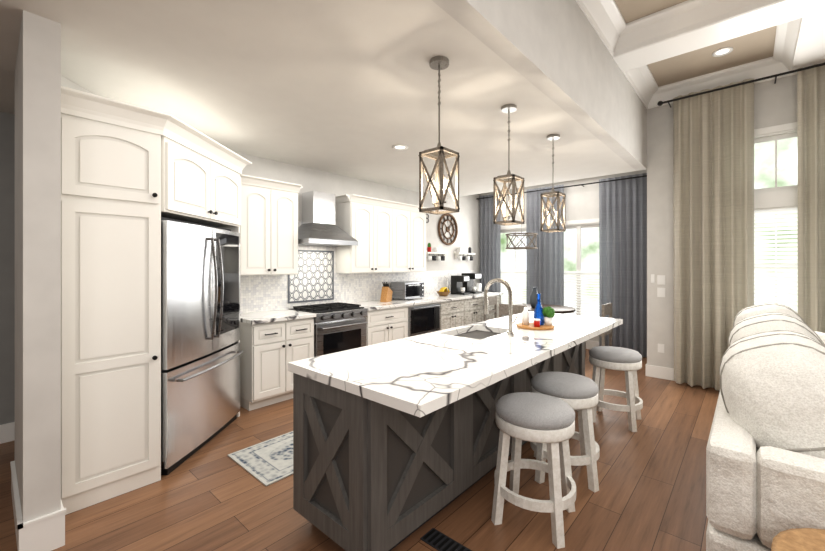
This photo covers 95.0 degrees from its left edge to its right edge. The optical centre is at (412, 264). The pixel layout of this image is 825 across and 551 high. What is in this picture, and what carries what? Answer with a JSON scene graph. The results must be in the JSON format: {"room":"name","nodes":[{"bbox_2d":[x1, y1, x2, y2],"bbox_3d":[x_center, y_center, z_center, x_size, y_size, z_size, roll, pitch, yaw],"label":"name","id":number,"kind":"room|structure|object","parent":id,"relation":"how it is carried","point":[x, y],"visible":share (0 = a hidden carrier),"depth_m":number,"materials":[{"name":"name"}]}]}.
{"room":"kitchen and dining room","nodes":[
{"label":"kitchen and dining room","id":0,"kind":"room"},
{"bbox_2d":[0,111,14,424],"bbox_3d":[-4.693,0.100,1.663,0.120,2.700,4.240,0,0,42],"label":"wall","id":1,"kind":"structure","parent":0,"point":[7,267],"depth_m":3.11,"materials":[{"name":"grey paint"}]},
{"bbox_2d":[0,422,14,443],"bbox_3d":[-4.642,1.375,1.618,0.014,0.150,4.240,0,0,42],"label":"baseboard","id":2,"kind":"structure","parent":1,"relation":"attached to","point":[7,432],"depth_m":3.10,"materials":[{"name":"white wood"}]},
{"bbox_2d":[15,10,60,522],"bbox_3d":[-2.197,0.100,2.201,0.890,2.700,0.136,0,0,42],"label":"wall","id":3,"kind":"structure","parent":0,"point":[38,266],"depth_m":1.91,"materials":[{"name":"white paint"}]},
{"bbox_2d":[10,461,65,550],"bbox_3d":[-2.190,1.357,2.195,0.909,0.185,0.174,0,0,42],"label":"baseboard","id":4,"kind":"structure","parent":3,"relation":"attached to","point":[45,532],"depth_m":1.91,"materials":[{"name":"white wood"}]},
{"bbox_2d":[61,75,95,94],"bbox_3d":[-2.324,0.100,3.070,0.924,2.700,0.992,0,0,42],"label":"wall","id":5,"kind":"structure","parent":0,"point":[66,82],"depth_m":2.56,"materials":[{"name":"white paint"}]},
{"bbox_2d":[0,0,635,197],"bbox_3d":[-3.203,-1.300,4.012,7.880,0.100,9.730,0,0,42],"label":"ceiling","id":6,"kind":"structure","parent":0,"point":[348,88],"depth_m":2.60,"materials":[{"name":"white paint"}]},
{"bbox_2d":[392,145,407,149],"bbox_3d":[-0.132,-1.244,4.001,0.170,0.008,0.170,0,0,42],"label":"recessed light","id":7,"kind":"object","parent":6,"relation":"in","point":[399,147],"visible":0.96,"depth_m":4.01,"materials":[{"name":"white"}]},
{"bbox_2d":[418,56,459,214],"bbox_3d":[0.164,-0.787,2.318,0.186,0.925,0.186,0,0,42],"label":"pendant lantern","id":8,"kind":"object","parent":6,"relation":"hanging from","point":[440,186],"visible":1,"depth_m":2.30,"materials":[{"name":"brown metal"}]},
{"bbox_2d":[493,104,524,225],"bbox_3d":[0.762,-0.787,2.990,0.186,0.925,0.186,0,0,42],"label":"pendant lantern","id":9,"kind":"object","parent":6,"relation":"hanging from","point":[508,109],"visible":1,"depth_m":2.98,"materials":[{"name":"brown metal"}]},
{"bbox_2d":[540,134,565,232],"bbox_3d":[1.361,-0.787,3.662,0.186,0.925,0.186,0,0,42],"label":"pendant lantern","id":10,"kind":"object","parent":6,"relation":"hanging from","point":[553,192],"visible":1,"depth_m":3.65,"materials":[{"name":"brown metal"}]},
{"bbox_2d":[233,151,479,286],"bbox_3d":[-0.832,-0.100,5.530,0.120,3.100,6.650,0,0,42],"label":"wall","id":11,"kind":"structure","parent":0,"point":[467,217],"depth_m":6.24,"materials":[{"name":"white paint"}]},
{"bbox_2d":[240,174,302,275],"bbox_3d":[-1.653,-0.407,4.232,0.378,1.035,0.820,0,0,42],"label":"upper cabinet","id":12,"kind":"object","parent":11,"relation":"attached to","point":[269,230],"visible":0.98,"depth_m":4.12,"materials":[{"name":"white wood"}]},
{"bbox_2d":[298,191,357,246],"bbox_3d":[-1.122,-0.580,4.733,0.492,0.660,0.725,0,0,42],"label":"range hood","id":13,"kind":"object","parent":11,"relation":"attached to","point":[317,227],"visible":0.91,"depth_m":4.68,"materials":[{"name":"silver metal"}]},
{"bbox_2d":[240,221,474,312],"bbox_3d":[-0.366,-0.006,5.951,0.014,1.088,5.000,0,0,42],"label":"tile backsplash","id":14,"kind":"structure","parent":11,"relation":"attached to","point":[317,279],"depth_m":4.98,"materials":[{"name":"tile"}]},
{"bbox_2d":[335,194,398,272],"bbox_3d":[-0.650,-0.408,5.394,0.328,1.035,0.839,0,0,42],"label":"upper cabinet","id":15,"kind":"object","parent":11,"relation":"attached to","point":[389,236],"depth_m":5.20,"materials":[{"name":"white wood"}]},
{"bbox_2d":[399,202,426,271],"bbox_3d":[-0.174,-0.408,5.929,0.328,1.035,0.840,0,0,42],"label":"upper cabinet","id":16,"kind":"object","parent":11,"relation":"attached to","point":[412,222],"depth_m":5.86,"materials":[{"name":"white wood"}]},
{"bbox_2d":[426,243,447,260],"bbox_3d":[0.409,-0.233,6.734,0.130,0.305,0.560,0,0,42],"label":"wall shelf","id":17,"kind":"object","parent":11,"relation":"attached to","point":[429,251],"visible":1,"depth_m":6.69,"materials":[{"name":"white wood"}]},
{"bbox_2d":[438,213,457,244],"bbox_3d":[0.668,-0.670,7.092,0.044,0.604,0.604,0,0,42],"label":"wall clock","id":18,"kind":"object","parent":11,"relation":"attached to","point":[447,228],"visible":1,"depth_m":7.07,"materials":[{"name":"brown wood"}]},
{"bbox_2d":[454,247,475,260],"bbox_3d":[1.031,-0.223,7.432,0.130,0.265,0.570,0,0,42],"label":"wall shelf","id":19,"kind":"object","parent":11,"relation":"attached to","point":[463,251],"visible":1,"depth_m":7.34,"materials":[{"name":"white wood"}]},
{"bbox_2d":[0,349,719,550],"bbox_3d":[-0.612,1.475,2.621,13.600,0.050,11.100,0,0,42],"label":"floor","id":20,"kind":"structure","parent":0,"point":[649,495],"depth_m":2.31,"materials":[{"name":"brown wood"}]},
{"bbox_2d":[61,113,160,514],"bbox_3d":[-1.973,0.265,2.455,0.388,2.370,0.509,0,0,42],"label":"pantry cabinet","id":21,"kind":"object","parent":20,"relation":"on","point":[110,311],"visible":0.96,"depth_m":2.33,"materials":[{"name":"white wood"}]},
{"bbox_2d":[161,135,240,416],"bbox_3d":[-1.944,0.265,3.112,0.640,2.370,1.065,0,0,2],"label":"upper cabinet","id":22,"kind":"object","parent":20,"relation":"on","point":[197,188],"visible":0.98,"depth_m":2.95,"materials":[{"name":"white wood"}]},
{"bbox_2d":[61,86,251,173],"bbox_3d":[-1.955,-0.940,3.076,1.249,0.130,1.460,0,0,42],"label":"crown molding","id":23,"kind":"structure","parent":22,"relation":"attached to","point":[82,104],"depth_m":2.46,"materials":[{"name":"white wood"}]},
{"bbox_2d":[161,217,242,474],"bbox_3d":[-1.912,0.557,3.097,0.706,1.785,1.024,0,0,2],"label":"refrigerator","id":24,"kind":"object","parent":20,"relation":"on","point":[201,352],"visible":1,"depth_m":2.89,"materials":[{"name":"grey metal"}]},
{"bbox_2d":[228,431,292,485],"bbox_3d":[-0.875,1.445,3.016,0.600,0.008,0.920,0,0,42],"label":"rug","id":25,"kind":"object","parent":20,"relation":"on","point":[268,462],"visible":0.43,"depth_m":2.82,"materials":[{"name":"beige fabric"}]},
{"bbox_2d":[240,317,313,410],"bbox_3d":[-1.542,1.016,4.149,0.652,0.868,0.704,0,0,42],"label":"base cabinet","id":26,"kind":"object","parent":20,"relation":"on","point":[271,350],"visible":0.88,"depth_m":3.86,"materials":[{"name":"white wood"}]},
{"bbox_2d":[240,309,315,324],"bbox_3d":[-1.550,0.558,4.144,0.648,0.040,0.726,0,0,42],"label":"countertop","id":27,"kind":"structure","parent":26,"relation":"on","point":[260,317],"depth_m":4.03,"materials":[{"name":"stone"}]},
{"bbox_2d":[289,302,367,356],"bbox_3d":[-1.032,0.978,4.684,0.687,0.945,0.756,0,0,42],"label":"range","id":28,"kind":"object","parent":20,"relation":"on","point":[339,326],"visible":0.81,"depth_m":4.48,"materials":[{"name":"silver metal"}]},
{"bbox_2d":[365,306,408,345],"bbox_3d":[-0.547,1.016,5.281,0.635,0.868,0.766,0,0,42],"label":"base cabinet","id":29,"kind":"object","parent":20,"relation":"on","point":[387,325],"depth_m":5.07,"materials":[{"name":"white wood"}]},
{"bbox_2d":[409,302,440,336],"bbox_3d":[-0.060,1.016,5.826,0.635,0.868,0.836,0,0,42],"label":"beverage cooler","id":30,"kind":"object","parent":20,"relation":"on","point":[423,318],"depth_m":5.62,"materials":[{"name":"black"}]},
{"bbox_2d":[290,343,584,550],"bbox_3d":[0.574,1.019,3.018,0.611,0.862,3.022,0,0,42],"label":"kitchen island","id":31,"kind":"object","parent":20,"relation":"on","point":[395,443],"depth_m":1.94,"materials":[{"name":"grey wood"}]},
{"bbox_2d":[288,311,622,418],"bbox_3d":[0.703,0.561,2.923,0.960,0.046,3.100,0,0,42],"label":"island countertop","id":32,"kind":"structure","parent":31,"relation":"on","point":[418,375],"depth_m":2.11,"materials":[{"name":"white stone"}]},
{"bbox_2d":[456,327,503,338],"bbox_3d":[0.532,0.681,3.062,0.400,0.218,0.580,0,0,42],"label":"sink","id":33,"kind":"object","parent":32,"relation":"in","point":[477,332],"depth_m":3.23,"materials":[{"name":"grey metal"}]},
{"bbox_2d":[483,278,517,334],"bbox_3d":[0.715,0.321,3.044,0.269,0.433,0.152,0,0,42],"label":"faucet","id":34,"kind":"object","parent":32,"relation":"on","point":[485,301],"visible":1,"depth_m":2.96,"materials":[{"name":"silver metal"}]},
{"bbox_2d":[516,293,554,329],"bbox_3d":[1.058,0.392,3.263,0.320,0.291,0.320,0,0,42],"label":"tray","id":35,"kind":"object","parent":32,"relation":"on","point":[543,318],"visible":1,"depth_m":3.23,"materials":[{"name":"brown wood"}]},
{"bbox_2d":[420,528,471,550],"bbox_3d":[0.189,1.447,1.941,0.300,0.006,0.110,0,0,42],"label":"floor vent","id":36,"kind":"object","parent":20,"relation":"in","point":[436,539],"visible":1,"depth_m":1.97,"materials":[{"name":"grey metal"}]},
{"bbox_2d":[440,295,500,329],"bbox_3d":[0.875,1.016,6.863,0.652,0.868,1.948,0,0,42],"label":"base cabinet","id":37,"kind":"object","parent":20,"relation":"on","point":[456,313],"visible":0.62,"depth_m":6.41,"materials":[{"name":"white wood"}]},
{"bbox_2d":[350,291,502,310],"bbox_3d":[0.369,0.558,6.297,0.648,0.040,3.506,0,0,42],"label":"countertop","id":38,"kind":"structure","parent":37,"relation":"on","point":[378,304],"depth_m":5.73,"materials":[{"name":"stone"}]},
{"bbox_2d":[380,282,392,301],"bbox_3d":[-0.383,0.392,5.563,0.100,0.289,0.220,0,0,22],"label":"knife block","id":39,"kind":"object","parent":38,"relation":"on","point":[386,293],"visible":1,"depth_m":5.51,"materials":[{"name":"brown wood"}]},
{"bbox_2d":[391,281,423,299],"bbox_3d":[-0.061,0.401,5.988,0.342,0.270,0.460,0,0,42],"label":"toaster oven","id":40,"kind":"object","parent":38,"relation":"on","point":[404,290],"visible":0.98,"depth_m":5.85,"materials":[{"name":"silver metal"}]},
{"bbox_2d":[436,277,450,295],"bbox_3d":[0.541,0.369,6.590,0.250,0.334,0.246,0,0,42],"label":"fruit basket","id":41,"kind":"object","parent":38,"relation":"on","point":[443,291],"visible":1,"depth_m":6.53,"materials":[{"name":"yellow"}]},
{"bbox_2d":[451,275,469,294],"bbox_3d":[0.887,0.366,6.978,0.300,0.340,0.200,0,0,42],"label":"coffee maker","id":42,"kind":"object","parent":38,"relation":"on","point":[457,281],"visible":1,"depth_m":6.93,"materials":[{"name":"black plastic"}]},
{"bbox_2d":[462,273,481,293],"bbox_3d":[1.139,0.346,7.262,0.320,0.380,0.240,0,0,42],"label":"coffee maker","id":43,"kind":"object","parent":38,"relation":"on","point":[469,287],"visible":0.88,"depth_m":7.20,"materials":[{"name":"black"}]},
{"bbox_2d":[476,283,480,290],"bbox_3d":[1.333,0.451,7.585,0.100,0.170,0.097,0,0,42],"label":"canister","id":44,"kind":"object","parent":38,"relation":"on","point":[478,286],"visible":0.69,"depth_m":7.54,"materials":[{"name":"white ceramic"}]},
{"bbox_2d":[484,296,496,320],"bbox_3d":[1.553,1.010,6.719,0.420,0.880,0.420,0,0,42],"label":"dining chair","id":45,"kind":"object","parent":20,"relation":"on","point":[492,300],"visible":0.35,"depth_m":6.87,"materials":[{"name":"beige wood"}]},
{"bbox_2d":[499,304,526,317],"bbox_3d":[1.569,1.010,5.594,0.420,0.880,0.420,0,0,42],"label":"dining chair","id":46,"kind":"object","parent":20,"relation":"on","point":[504,309],"visible":0.15,"depth_m":5.48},
{"bbox_2d":[491,392,575,548],"bbox_3d":[0.703,1.117,2.187,0.450,0.666,0.450,0,0,42],"label":"stool","id":47,"kind":"object","parent":20,"relation":"on","point":[549,420],"visible":1,"depth_m":2.06,"materials":[{"name":"white wood"}]},
{"bbox_2d":[516,304,575,313],"bbox_3d":[2.087,1.070,6.176,1.060,0.760,1.060,0,0,42],"label":"dining table","id":48,"kind":"object","parent":20,"relation":"on","point":[559,309],"visible":0.29,"depth_m":6.00,"materials":[{"name":"white wood"}]},
{"bbox_2d":[530,287,537,307],"bbox_3d":[1.984,0.523,6.135,0.150,0.330,0.150,0,0,42],"label":"vase","id":49,"kind":"object","parent":48,"relation":"on","point":[533,299],"visible":0.85,"depth_m":6.09,"materials":[{"name":"grey"}]},
{"bbox_2d":[530,372,599,491],"bbox_3d":[1.059,1.117,2.646,0.498,0.666,0.498,0,0,42],"label":"stool","id":50,"kind":"object","parent":20,"relation":"on","point":[578,392],"visible":0.69,"depth_m":2.48,"materials":[{"name":"white wood"}]},
{"bbox_2d":[585,303,611,356],"bbox_3d":[2.718,1.010,5.681,0.420,0.880,0.420,0,0,42],"label":"dining chair","id":51,"kind":"object","parent":20,"relation":"on","point":[607,309],"visible":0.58,"depth_m":5.52,"materials":[{"name":"beige wood"}]},
{"bbox_2d":[589,346,642,431],"bbox_3d":[1.893,1.117,3.537,0.448,0.666,0.448,0,0,42],"label":"stool","id":52,"kind":"object","parent":20,"relation":"on","point":[626,360],"visible":0.92,"depth_m":3.39,"materials":[{"name":"white wood"}]},
{"bbox_2d":[706,303,824,550],"bbox_3d":[2.638,0.886,2.344,1.080,1.128,3.230,0,0,42],"label":"sofa","id":53,"kind":"object","parent":20,"relation":"on","point":[765,466],"visible":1,"depth_m":1.48,"materials":[{"name":"fabric"}]},
{"bbox_2d":[771,528,824,550],"bbox_3d":[1.288,1.155,0.995,0.500,0.590,0.500,0,0,42],"label":"round side table","id":54,"kind":"object","parent":20,"relation":"on","point":[802,539],"visible":1,"depth_m":1.18,"materials":[{"name":"brown wood"}]},
{"bbox_2d":[432,0,646,170],"bbox_3d":[-0.216,-1.740,1.351,0.120,0.980,9.730,0,0,42],"label":"wall","id":55,"kind":"structure","parent":0,"point":[557,52],"depth_m":2.81,"materials":[{"name":"white paint"}]},
{"bbox_2d":[480,169,646,341],"bbox_3d":[2.674,-0.100,6.939,3.480,3.100,0.120,0,0,42],"label":"wall","id":56,"kind":"structure","parent":0,"point":[581,202],"depth_m":6.63,"materials":[{"name":"white paint"}]},
{"bbox_2d":[500,224,525,316],"bbox_3d":[2.026,0.155,7.490,1.080,1.890,0.160,0,0,42],"label":"nook window","id":57,"kind":"structure","parent":56,"relation":"in","point":[509,229],"depth_m":7.49,"materials":[{"name":"white"}]},
{"bbox_2d":[476,175,646,199],"bbox_3d":[2.574,-1.370,6.830,3.202,0.021,0.176,0,0,42],"label":"curtain rod","id":58,"kind":"object","parent":56,"relation":"attached to","point":[574,185],"visible":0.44,"depth_m":6.48,"materials":[{"name":"black metal"}]},
{"bbox_2d":[479,193,500,291],"bbox_3d":[1.566,0.000,7.711,0.480,2.860,0.105,0,0,42],"label":"curtain","id":59,"kind":"object","parent":58,"relation":"hanging from","point":[490,252],"visible":0.6,"depth_m":7.70,"materials":[{"name":"grey fabric"}]},
{"bbox_2d":[526,184,563,305],"bbox_3d":[2.425,0.000,6.946,0.700,2.860,0.084,0,0,42],"label":"curtain","id":60,"kind":"object","parent":58,"relation":"hanging from","point":[545,268],"visible":0.46,"depth_m":6.96,"materials":[{"name":"grey fabric"}]},
{"bbox_2d":[599,173,646,356],"bbox_3d":[3.410,0.000,6.067,0.780,2.860,0.100,0,0,42],"label":"curtain","id":61,"kind":"object","parent":58,"relation":"hanging from","point":[623,247],"visible":0.79,"depth_m":6.08,"materials":[{"name":"grey fabric"}]},
{"bbox_2d":[564,218,598,316],"bbox_3d":[2.937,0.155,6.678,1.380,1.890,0.160,0,0,42],"label":"nook window","id":62,"kind":"structure","parent":56,"relation":"in","point":[578,225],"depth_m":6.64,"materials":[{"name":"white"}]},
{"bbox_2d":[586,340,598,348],"bbox_3d":[2.622,1.375,6.896,3.219,0.150,0.014,0,0,42],"label":"baseboard","id":63,"kind":"structure","parent":56,"relation":"attached to","point":[590,344],"depth_m":6.49,"materials":[{"name":"white wood"}]},
{"bbox_2d":[614,0,776,86],"bbox_3d":[1.922,-2.270,-0.473,5.740,0.080,9.850,0,0,42],"label":"ceiling","id":64,"kind":"structure","parent":0,"point":[753,46],"depth_m":3.99,"materials":[{"name":"beige paint"}]},
{"bbox_2d":[712,47,732,56],"bbox_3d":[3.236,-2.224,3.948,0.170,0.008,0.170,0,0,42],"label":"recessed light","id":65,"kind":"object","parent":64,"relation":"in","point":[722,52],"visible":1,"depth_m":3.94,"materials":[{"name":"white plastic"}]},
{"bbox_2d":[647,74,796,367],"bbox_3d":[5.196,-0.390,3.126,5.600,3.680,0.120,0,0,42],"label":"wall","id":66,"kind":"structure","parent":0,"point":[775,104],"depth_m":4.82,"materials":[{"name":"white paint"}]},
{"bbox_2d":[651,274,654,282],"bbox_3d":[3.111,0.175,4.898,0.040,0.110,0.006,0,0,42],"label":"switch plate","id":67,"kind":"object","parent":66,"relation":"attached to","point":[652,275],"depth_m":4.89,"materials":[{"name":"white plastic"}]},
{"bbox_2d":[657,275,664,284],"bbox_3d":[3.181,0.190,4.836,0.085,0.120,0.006,0,0,42],"label":"switch plate","id":68,"kind":"object","parent":66,"relation":"attached to","point":[660,281],"depth_m":4.83,"materials":[{"name":"white plastic"}]},
{"bbox_2d":[657,288,664,296],"bbox_3d":[3.181,0.350,4.836,0.085,0.120,0.006,0,0,42],"label":"switch plate","id":69,"kind":"object","parent":66,"relation":"attached to","point":[660,291],"depth_m":4.84,"materials":[{"name":"white plastic"}]},
{"bbox_2d":[658,344,663,352],"bbox_3d":[3.178,1.065,4.838,0.070,0.110,0.006,0,0,42],"label":"outlet","id":70,"kind":"object","parent":66,"relation":"attached to","point":[660,346],"depth_m":4.83,"materials":[{"name":"white plastic"}]},
{"bbox_2d":[645,364,685,382],"bbox_3d":[5.108,1.375,3.113,5.514,0.150,0.013,0,0,42],"label":"baseboard","id":71,"kind":"structure","parent":66,"relation":"attached to","point":[666,373],"depth_m":4.83,"materials":[{"name":"white wood"}]},
{"bbox_2d":[575,0,804,108],"bbox_3d":[2.652,-2.132,2.225,2.998,0.195,4.608,0,0,42],"label":"crown molding","id":72,"kind":"structure","parent":66,"relation":"attached to","point":[616,33],"depth_m":3.49,"materials":[{"name":"white"}]},
{"bbox_2d":[613,0,824,74],"bbox_3d":[1.882,-2.130,-0.518,5.499,0.200,9.729,0,0,42],"label":"ceiling beam","id":73,"kind":"structure","parent":66,"relation":"attached to","point":[811,49],"depth_m":3.33,"materials":[{"name":"white paint"}]},
{"bbox_2d":[657,63,824,107],"bbox_3d":[3.895,-1.990,4.034,2.150,0.060,0.253,0,0,42],"label":"curtain rod","id":74,"kind":"object","parent":66,"relation":"attached to","point":[660,103],"visible":1,"depth_m":4.13,"materials":[{"name":"black metal"}]},
{"bbox_2d":[673,79,753,390],"bbox_3d":[3.465,-0.310,4.385,0.740,3.480,0.168,0,0,42],"label":"curtain","id":75,"kind":"object","parent":74,"relation":"hanging from","point":[713,137],"visible":0.94,"depth_m":4.40,"materials":[{"name":"beige fabric"}]},
{"bbox_2d":[797,64,824,332],"bbox_3d":[4.280,-0.310,3.661,0.780,3.480,0.163,0,0,42],"label":"curtain","id":76,"kind":"object","parent":74,"relation":"hanging from","point":[811,179],"visible":0.75,"depth_m":3.85,"materials":[{"name":"beige fabric"}]},
{"bbox_2d":[754,206,797,312],"bbox_3d":[4.003,0.060,4.162,1.060,1.380,0.160,0,0,42],"label":"window blinds","id":77,"kind":"structure","parent":66,"relation":"in","point":[787,212],"depth_m":4.15,"materials":[{"name":"white plastic"}]},
{"bbox_2d":[754,122,797,194],"bbox_3d":[4.011,-1.155,4.171,1.020,0.730,0.135,0,0,42],"label":"window frame","id":78,"kind":"structure","parent":66,"relation":"in","point":[776,133],"depth_m":4.16,"materials":[{"name":"white wood"}]},
{"bbox_2d":[754,191,797,208],"bbox_3d":[4.011,-0.710,4.171,1.018,0.159,0.134,0,0,42],"label":"window trim","id":79,"kind":"structure","parent":66,"relation":"in","point":[778,199],"depth_m":4.12,"materials":[{"name":"white"}]},
{"bbox_3d":[2.363,-1.600,6.500,3.360,0.100,1.190,0,0,42],"label":"ceiling","id":80,"kind":"structure","parent":0,"visible":0},
{"bbox_2d":[505,224,537,249],"bbox_3d":[1.889,-0.915,6.554,0.544,1.270,0.544,0,0,42],"label":"chandelier","id":81,"kind":"object","parent":80,"relation":"hanging from","point":[521,234],"visible":0.88,"depth_m":6.52,"materials":[{"name":"silver metal"}]},
{"label":"outside","id":82,"kind":"structure","parent":0,"visible":0},
{"bbox_2d":[500,227,598,316],"bbox_3d":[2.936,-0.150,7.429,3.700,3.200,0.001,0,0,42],"label":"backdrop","id":83,"kind":"structure","parent":82,"point":[589,249],"depth_m":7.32,"materials":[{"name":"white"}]},
{"bbox_2d":[754,137,797,310],"bbox_3d":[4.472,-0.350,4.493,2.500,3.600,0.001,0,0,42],"label":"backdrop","id":84,"kind":"structure","parent":82,"point":[787,163],"depth_m":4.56,"materials":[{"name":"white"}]}
]}

